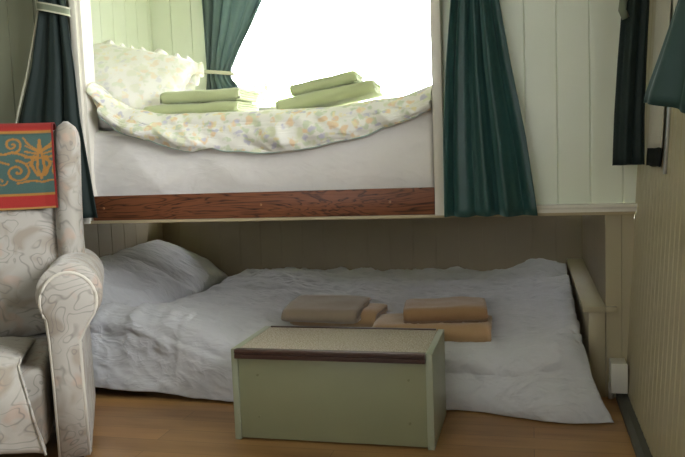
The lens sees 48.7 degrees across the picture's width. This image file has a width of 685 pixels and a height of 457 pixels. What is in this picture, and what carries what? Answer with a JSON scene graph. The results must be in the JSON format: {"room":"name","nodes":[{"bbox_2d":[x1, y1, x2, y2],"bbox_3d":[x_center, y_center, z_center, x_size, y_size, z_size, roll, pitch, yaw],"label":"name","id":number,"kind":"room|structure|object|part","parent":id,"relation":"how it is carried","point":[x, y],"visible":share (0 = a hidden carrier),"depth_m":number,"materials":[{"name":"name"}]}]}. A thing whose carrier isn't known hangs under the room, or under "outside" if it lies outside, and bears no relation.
{"room":"bedroom","nodes":[
{"label":"bedroom","id":0,"kind":"room"},
{"bbox_2d":[0,0,71,122],"bbox_3d":[-1.439,-0.752,3.224,0.730,1.400,0.030,-1,6,14],"label":"wall","id":1,"kind":"structure","parent":0,"point":[17,17],"depth_m":3.19,"materials":[{"name":"green paint"}]},
{"bbox_2d":[68,0,98,223],"bbox_3d":[-1.066,-0.668,3.119,0.042,1.295,0.092,-1,6,14],"label":"trim","id":2,"kind":"structure","parent":1,"relation":"attached to","point":[80,19],"depth_m":3.10,"materials":[{"name":"white wood"}]},
{"bbox_2d":[83,0,162,257],"bbox_3d":[-1.242,-0.465,3.832,0.030,2.100,1.220,-1,6,14],"label":"wall","id":3,"kind":"structure","parent":0,"point":[127,22],"depth_m":4.03,"materials":[{"name":"green paint"}]},
{"bbox_2d":[0,387,635,456],"bbox_3d":[-0.625,0.794,1.687,3.150,0.050,5.400,-1,6,14],"label":"floor","id":4,"kind":"structure","parent":0,"point":[126,423],"depth_m":2.43,"materials":[{"name":"laminate"}]},
{"bbox_2d":[0,121,103,456],"bbox_3d":[-1.214,0.194,2.379,0.882,1.060,0.733,-4,6,-17],"label":"armchair","id":5,"kind":"object","parent":4,"relation":"on","point":[51,285],"visible":0.95,"depth_m":2.25,"materials":[{"name":"fabric"}]},
{"bbox_2d":[0,336,46,453],"bbox_3d":[-1.175,0.496,2.314,0.520,0.287,0.530,-4,6,-17],"label":"seat cushion","id":6,"kind":"object","parent":5,"relation":"on","point":[23,360],"depth_m":2.15,"materials":[{"name":"fabric"}]},
{"bbox_2d":[0,122,57,210],"bbox_3d":[-1.270,-0.206,2.582,0.561,0.301,0.258,-4,6,-17],"label":"throw","id":7,"kind":"object","parent":5,"relation":"on","point":[27,159],"visible":0.95,"depth_m":2.53,"materials":[{"name":"fabric"}]},
{"bbox_2d":[0,208,57,336],"bbox_3d":[-1.282,0.041,2.572,0.630,0.727,0.158,-4,6,-17],"label":"cushion","id":8,"kind":"object","parent":5,"relation":"on","point":[29,237],"depth_m":2.58,"materials":[{"name":"fabric"}]},
{"bbox_3d":[-1.215,0.520,2.456,0.526,0.237,0.637,-4,6,-17],"label":"seat frame","id":9,"kind":"part","parent":5,"relation":"part of","materials":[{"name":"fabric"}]},
{"bbox_3d":[-0.886,0.371,2.537,0.187,0.593,0.650,-4,6,-17],"label":"armrest","id":10,"kind":"part","parent":5,"relation":"part of","materials":[{"name":"fabric"}]},
{"bbox_2d":[231,326,445,449],"bbox_3d":[-0.001,0.514,2.523,0.649,0.303,0.342,-1,6,14],"label":"box","id":11,"kind":"object","parent":4,"relation":"on","point":[359,385],"visible":1,"depth_m":2.39,"materials":[{"name":"green paint"}]},
{"bbox_3d":[-0.304,0.520,2.605,0.021,0.300,0.330,-1,6,14],"label":"panel","id":12,"kind":"part","parent":11,"relation":"part of","materials":[{"name":"green paint"}]},
{"bbox_3d":[-0.035,0.543,2.384,0.607,0.263,0.016,-1,6,14],"label":"panel","id":13,"kind":"part","parent":11,"relation":"part of","materials":[{"name":"green paint"}]},
{"bbox_3d":[0.305,0.511,2.453,0.021,0.300,0.330,-1,6,14],"label":"panel","id":14,"kind":"part","parent":11,"relation":"part of","materials":[{"name":"green paint"}]},
{"bbox_2d":[567,258,616,396],"bbox_3d":[1.073,0.383,3.318,0.116,0.334,1.255,-1,6,14],"label":"frame","id":15,"kind":"object","parent":4,"relation":"on","point":[590,309],"visible":0.91,"depth_m":2.74,"materials":[{"name":"beige paint"}]},
{"bbox_2d":[149,0,582,284],"bbox_3d":[0.144,-0.545,4.127,2.600,2.100,0.030,-1,6,14],"label":"wall","id":16,"kind":"structure","parent":0,"point":[473,243],"depth_m":4.20,"materials":[{"name":"paint"}]},
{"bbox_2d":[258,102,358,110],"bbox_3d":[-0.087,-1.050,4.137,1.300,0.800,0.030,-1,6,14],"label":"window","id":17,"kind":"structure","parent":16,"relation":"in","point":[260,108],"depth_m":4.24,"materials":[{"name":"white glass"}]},
{"bbox_2d":[83,187,634,223],"bbox_3d":[-0.034,-0.151,3.528,2.472,0.113,1.271,-1,6,14],"label":"frame","id":18,"kind":"object","parent":16,"relation":"attached to","point":[385,203],"visible":0.68,"depth_m":2.94,"materials":[{"name":"brown wood"}]},
{"bbox_3d":[-0.345,-0.092,2.966,1.414,0.100,0.018,-1,6,14],"label":"rail","id":19,"kind":"part","parent":18,"relation":"part of","materials":[{"name":"brown wood"}]},
{"bbox_2d":[94,100,434,195],"bbox_3d":[-0.368,-0.326,3.591,1.738,0.398,1.215,-1,6,14],"label":"mattress","id":20,"kind":"object","parent":18,"relation":"on","point":[400,155],"visible":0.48,"depth_m":2.96,"materials":[{"name":"white fabric"}]},
{"bbox_2d":[97,114,114,130],"bbox_3d":[-1.042,-0.502,3.540,0.474,0.137,0.693,-1,6,14],"label":"pillow","id":21,"kind":"object","parent":20,"relation":"on","point":[102,126],"visible":0.05,"depth_m":3.21,"materials":[{"name":"white fabric"}]},
{"bbox_2d":[86,82,431,153],"bbox_3d":[-0.223,-0.508,3.483,1.412,0.324,1.238,-1,6,14],"label":"duvet","id":22,"kind":"object","parent":20,"relation":"on","point":[276,130],"visible":0.99,"depth_m":2.92,"materials":[{"name":"fabric"}]},
{"bbox_2d":[93,40,203,109],"bbox_3d":[-0.964,-0.663,3.411,0.635,0.433,0.366,-1,5,10],"label":"pillow","id":23,"kind":"object","parent":22,"relation":"on","point":[137,78],"visible":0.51,"depth_m":3.35,"materials":[{"name":"fabric"}]},
{"bbox_2d":[143,101,258,113],"bbox_3d":[-0.602,-0.512,3.258,0.425,0.051,0.277,-1,6,14],"label":"folded towel","id":24,"kind":"object","parent":22,"relation":"on","point":[216,106],"visible":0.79,"depth_m":3.13,"materials":[{"name":"green fabric"}]},
{"bbox_2d":[160,88,259,103],"bbox_3d":[-0.561,-0.560,3.238,0.354,0.054,0.258,-1,6,15],"label":"folded towel","id":25,"kind":"object","parent":24,"relation":"on","point":[226,94],"visible":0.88,"depth_m":3.13,"materials":[{"name":"green fabric"}]},
{"bbox_2d":[276,80,382,108],"bbox_3d":[-0.048,-0.536,3.124,0.404,0.112,0.279,-1,5,10],"label":"folded towel","id":26,"kind":"object","parent":22,"relation":"on","point":[367,89],"visible":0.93,"depth_m":3.00,"materials":[{"name":"green fabric"}]},
{"bbox_2d":[290,71,363,95],"bbox_3d":[-0.059,-0.590,3.121,0.274,0.087,0.250,-1,5,10],"label":"folded towel","id":27,"kind":"object","parent":26,"relation":"on","point":[350,77],"visible":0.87,"depth_m":3.01,"materials":[{"name":"green fabric"}]},
{"bbox_3d":[-0.252,-1.487,4.039,1.500,0.018,0.018,-1,6,14],"label":"curtain rod","id":28,"kind":"object","parent":16,"relation":"attached to","visible":0},
{"bbox_2d":[202,0,261,103],"bbox_3d":[-0.571,-1.045,4.164,0.498,0.863,0.080,-1,6,14],"label":"curtain","id":29,"kind":"object","parent":28,"relation":"hanging from","point":[227,23],"visible":0.74,"depth_m":4.17,"materials":[{"name":"teal fabric"}]},
{"bbox_2d":[440,0,636,396],"bbox_3d":[0.739,-0.434,2.710,0.765,2.100,0.045,-1,6,14],"label":"wall","id":30,"kind":"structure","parent":0,"point":[563,54],"depth_m":2.69,"materials":[{"name":"green paint"}]},
{"bbox_2d":[430,0,443,215],"bbox_3d":[0.344,-0.692,2.762,0.036,1.287,0.082,-1,6,14],"label":"trim","id":31,"kind":"structure","parent":30,"relation":"attached to","point":[435,13],"depth_m":2.75,"materials":[{"name":"white wood"}]},
{"bbox_2d":[536,203,636,212],"bbox_3d":[0.703,-0.070,2.719,0.664,0.028,0.058,-1,6,14],"label":"trim","id":32,"kind":"structure","parent":30,"relation":"attached to","point":[594,207],"depth_m":2.66,"materials":[{"name":"white wood"}]},
{"bbox_2d":[582,215,604,304],"bbox_3d":[1.110,0.215,3.321,0.030,0.665,1.218,-1,6,14],"label":"wall","id":33,"kind":"structure","parent":0,"point":[593,226],"depth_m":3.11,"materials":[{"name":"paint"}]},
{"bbox_2d":[627,0,684,456],"bbox_3d":[0.563,-0.232,0.634,0.157,2.100,4.140,-1,6,14],"label":"wall","id":34,"kind":"structure","parent":0,"point":[656,336],"depth_m":2.10,"materials":[{"name":"beige paint"}]},
{"bbox_2d":[608,358,627,398],"bbox_3d":[0.972,0.539,2.673,0.057,0.152,0.097,-1,6,14],"label":"cable box","id":35,"kind":"object","parent":34,"relation":"attached to","point":[618,367],"visible":1,"depth_m":2.63,"materials":[{"name":"white plastic"}]},
{"bbox_3d":[0.962,0.521,2.629,0.056,0.106,0.010,-1,6,14],"label":"lid","id":36,"kind":"part","parent":35,"relation":"part of","materials":[{"name":"white plastic"}]},
{"bbox_2d":[616,393,652,456],"bbox_3d":[0.520,0.794,0.782,0.035,0.034,4.000,-1,6,14],"label":"baseboard","id":37,"kind":"structure","parent":34,"relation":"attached to","point":[638,441],"depth_m":2.36,"materials":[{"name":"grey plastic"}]},
{"bbox_2d":[663,107,670,173],"bbox_3d":[0.897,-0.688,2.027,0.068,1.080,0.018,-1,6,14],"label":"wall strip","id":38,"kind":"object","parent":34,"relation":"attached to","point":[668,114],"visible":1,"depth_m":2.07,"materials":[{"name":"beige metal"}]},
{"bbox_2d":[673,0,677,12],"bbox_3d":[0.879,-0.741,1.958,0.030,0.840,0.092,-1,6,14],"label":"trim","id":39,"kind":"structure","parent":34,"relation":"attached to","point":[674,1],"depth_m":2.00,"materials":[{"name":"beige wood"}]},
{"bbox_3d":[-0.232,-1.366,2.748,2.500,0.018,0.018,-1,6,14],"label":"curtain rod","id":40,"kind":"object","parent":34,"relation":"attached to","visible":0},
{"bbox_2d":[15,0,97,217],"bbox_3d":[-1.219,-0.691,3.062,0.413,1.308,0.096,-1,6,14],"label":"curtain","id":41,"kind":"object","parent":40,"relation":"hanging from","point":[51,95],"visible":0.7,"depth_m":3.05,"materials":[{"name":"green fabric"}]},
{"bbox_2d":[443,0,537,216],"bbox_3d":[0.502,-0.705,2.630,0.326,1.334,0.102,-1,6,16],"label":"curtain","id":42,"kind":"object","parent":40,"relation":"hanging from","point":[487,168],"visible":1,"depth_m":2.66,"materials":[{"name":"teal fabric"}]},
{"label":"outside","id":43,"kind":"structure","parent":0,"visible":0},
{"bbox_3d":[2.277,0.423,13.251,26.000,0.100,17.400,-1,6,14],"label":"lawn","id":44,"kind":"structure","parent":43,"visible":0},
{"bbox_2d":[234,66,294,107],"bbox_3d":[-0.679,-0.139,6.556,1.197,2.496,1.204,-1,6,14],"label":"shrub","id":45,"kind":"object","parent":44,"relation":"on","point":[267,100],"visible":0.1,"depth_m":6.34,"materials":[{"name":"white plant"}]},
{"bbox_3d":[-0.107,0.498,3.555,2.240,0.136,1.365,-1,6,14],"label":"mattress","id":46,"kind":"object","parent":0,"visible":0},
{"bbox_2d":[90,258,613,423],"bbox_3d":[-0.079,0.402,3.453,2.342,0.352,1.549,-1,6,14],"label":"duvet","id":47,"kind":"object","parent":46,"relation":"on","point":[535,365],"visible":0.66,"depth_m":2.95,"materials":[{"name":"fabric"}]},
{"bbox_2d":[99,255,196,305],"bbox_3d":[-1.027,0.276,3.514,0.463,0.269,0.599,0,6,19],"label":"pillow","id":48,"kind":"object","parent":47,"relation":"on","point":[128,281],"visible":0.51,"depth_m":3.48,"materials":[{"name":"white fabric"}]},
{"bbox_2d":[113,240,227,292],"bbox_3d":[-0.913,0.210,4.058,0.426,0.278,0.651,-1,5,8],"label":"pillow","id":49,"kind":"object","parent":47,"relation":"on","point":[187,267],"visible":0.64,"depth_m":3.93,"materials":[{"name":"white fabric"}]},
{"bbox_2d":[290,303,387,326],"bbox_3d":[-0.013,0.360,3.167,0.374,0.082,0.211,0,6,18],"label":"folded towel","id":50,"kind":"object","parent":47,"relation":"on","point":[370,313],"visible":0.3,"depth_m":3.07,"materials":[{"name":"beige fabric"}]},
{"bbox_2d":[281,294,370,323],"bbox_3d":[-0.067,0.331,3.115,0.325,0.084,0.206,0,6,19],"label":"folded towel","id":51,"kind":"object","parent":50,"relation":"on","point":[339,309],"visible":0.98,"depth_m":3.06,"materials":[{"name":"beige fabric"}]},
{"bbox_2d":[372,313,491,341],"bbox_3d":[0.349,0.385,2.908,0.444,0.085,0.259,-1,6,12],"label":"folded towel","id":52,"kind":"object","parent":47,"relation":"on","point":[465,331],"visible":0.46,"depth_m":2.78,"materials":[{"name":"beige fabric"}]},
{"bbox_2d":[403,296,487,323],"bbox_3d":[0.396,0.313,2.916,0.314,0.062,0.231,-2,5,8],"label":"folded towel","id":53,"kind":"object","parent":52,"relation":"on","point":[455,309],"visible":1,"depth_m":2.82,"materials":[{"name":"beige fabric"}]},
{"bbox_3d":[0.714,-1.280,1.347,0.018,0.018,2.200,-1,6,14],"label":"curtain rod","id":54,"kind":"object","parent":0,"visible":0},
{"bbox_2d":[612,0,670,166],"bbox_3d":[0.894,-0.765,2.225,0.167,1.165,0.312,-1,6,14],"label":"curtain","id":55,"kind":"object","parent":54,"relation":"hanging from","point":[629,110],"visible":0.87,"depth_m":2.39,"materials":[{"name":"green fabric"}]},
{"bbox_2d":[643,0,684,113],"bbox_3d":[0.777,-0.773,1.652,0.152,1.060,0.202,-3,5,-10],"label":"curtain","id":56,"kind":"object","parent":54,"relation":"hanging from","point":[666,86],"visible":1,"depth_m":1.72,"materials":[{"name":"green fabric"}]}
]}

